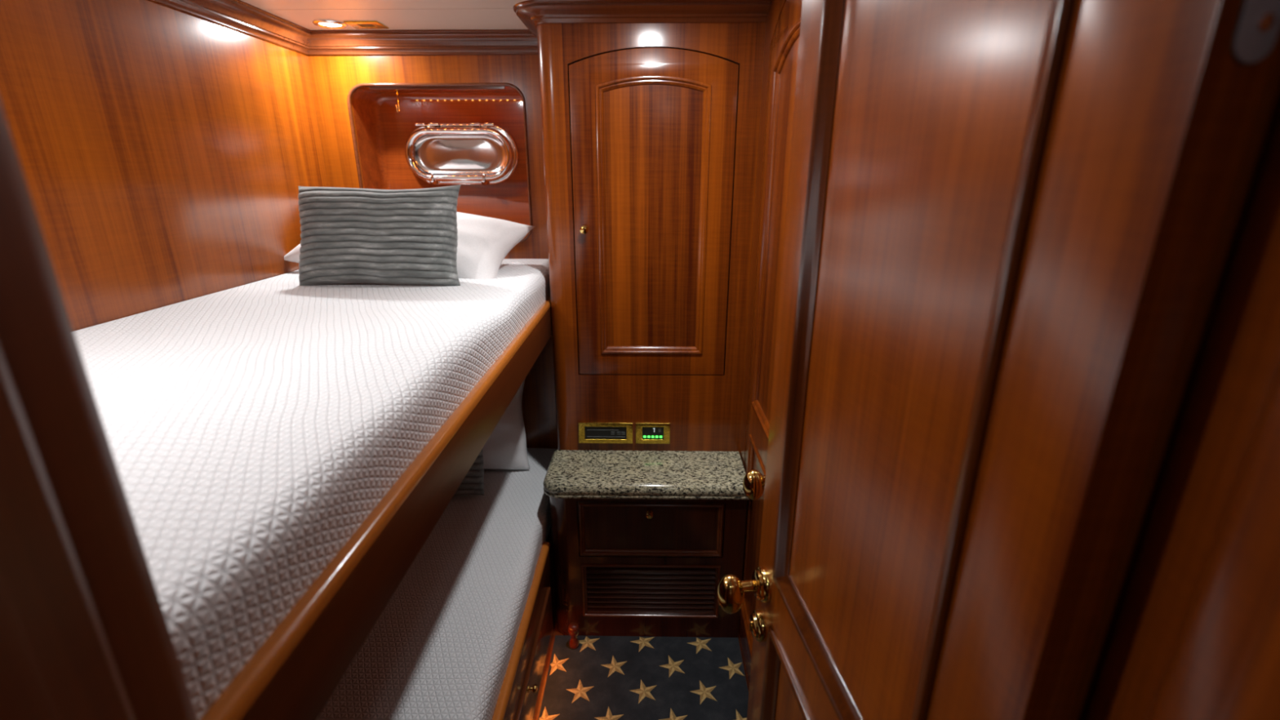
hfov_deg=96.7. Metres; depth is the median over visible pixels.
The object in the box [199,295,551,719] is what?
bunk
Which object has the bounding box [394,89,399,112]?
coat hook
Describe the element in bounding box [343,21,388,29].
ceiling vent
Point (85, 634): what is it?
trim
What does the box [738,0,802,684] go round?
door
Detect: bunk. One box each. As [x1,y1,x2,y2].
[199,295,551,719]
[491,533,553,719]
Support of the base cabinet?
on the floor
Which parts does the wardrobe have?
panel, knob, crown moulding, panel moulding, door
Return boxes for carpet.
[537,635,748,719]
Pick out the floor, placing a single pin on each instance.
(556, 632)
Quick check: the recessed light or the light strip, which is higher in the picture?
the recessed light
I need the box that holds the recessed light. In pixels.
[312,19,347,29]
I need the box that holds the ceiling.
[240,0,528,30]
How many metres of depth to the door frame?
0.36 m
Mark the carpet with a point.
(606, 677)
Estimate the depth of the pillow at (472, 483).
1.88 m
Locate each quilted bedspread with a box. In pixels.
[73,258,550,719]
[316,447,557,719]
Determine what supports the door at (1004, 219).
in the wall
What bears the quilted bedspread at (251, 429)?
on the bunk at (296, 670)
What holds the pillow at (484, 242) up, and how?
on the quilted bedspread at (251, 429)
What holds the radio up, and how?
attached to the wardrobe
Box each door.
[716,0,1279,719]
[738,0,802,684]
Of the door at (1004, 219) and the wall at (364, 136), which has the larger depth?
the wall at (364, 136)
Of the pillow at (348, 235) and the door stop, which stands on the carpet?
the door stop
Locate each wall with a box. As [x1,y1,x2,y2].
[0,0,328,331]
[307,54,557,545]
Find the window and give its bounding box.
[404,122,518,185]
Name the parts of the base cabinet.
panel, knob, louvre frame, panel moulding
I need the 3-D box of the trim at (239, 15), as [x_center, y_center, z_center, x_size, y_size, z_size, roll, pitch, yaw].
[-0.694,-0.744,0.995,0.805,0.062,1.770,0,18,1]
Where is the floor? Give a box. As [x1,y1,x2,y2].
[536,545,748,719]
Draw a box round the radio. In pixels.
[577,422,632,443]
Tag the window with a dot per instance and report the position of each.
(485, 153)
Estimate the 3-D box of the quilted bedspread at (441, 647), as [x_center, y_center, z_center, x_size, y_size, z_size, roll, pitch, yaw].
[-0.701,0.685,1.471,0.782,0.166,1.745,0,18,1]
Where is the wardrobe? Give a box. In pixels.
[512,0,771,453]
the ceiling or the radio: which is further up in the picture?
the ceiling
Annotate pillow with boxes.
[284,212,535,279]
[297,185,460,285]
[454,448,484,495]
[482,377,530,469]
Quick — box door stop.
[568,621,579,648]
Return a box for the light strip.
[368,86,505,89]
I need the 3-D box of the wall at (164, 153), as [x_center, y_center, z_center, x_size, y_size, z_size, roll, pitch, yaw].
[-1.134,0.100,1.419,0.080,1.930,2.200,0,18,1]
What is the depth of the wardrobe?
1.69 m
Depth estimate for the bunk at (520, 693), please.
1.54 m
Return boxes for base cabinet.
[549,496,746,637]
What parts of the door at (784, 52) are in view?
panel moulding, egg knob, panel moulding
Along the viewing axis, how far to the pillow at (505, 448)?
2.03 m
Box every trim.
[0,102,197,719]
[149,0,537,55]
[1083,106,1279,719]
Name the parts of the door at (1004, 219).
egg knob, handle, panel moulding, panel moulding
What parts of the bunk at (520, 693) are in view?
knob, drawer, panel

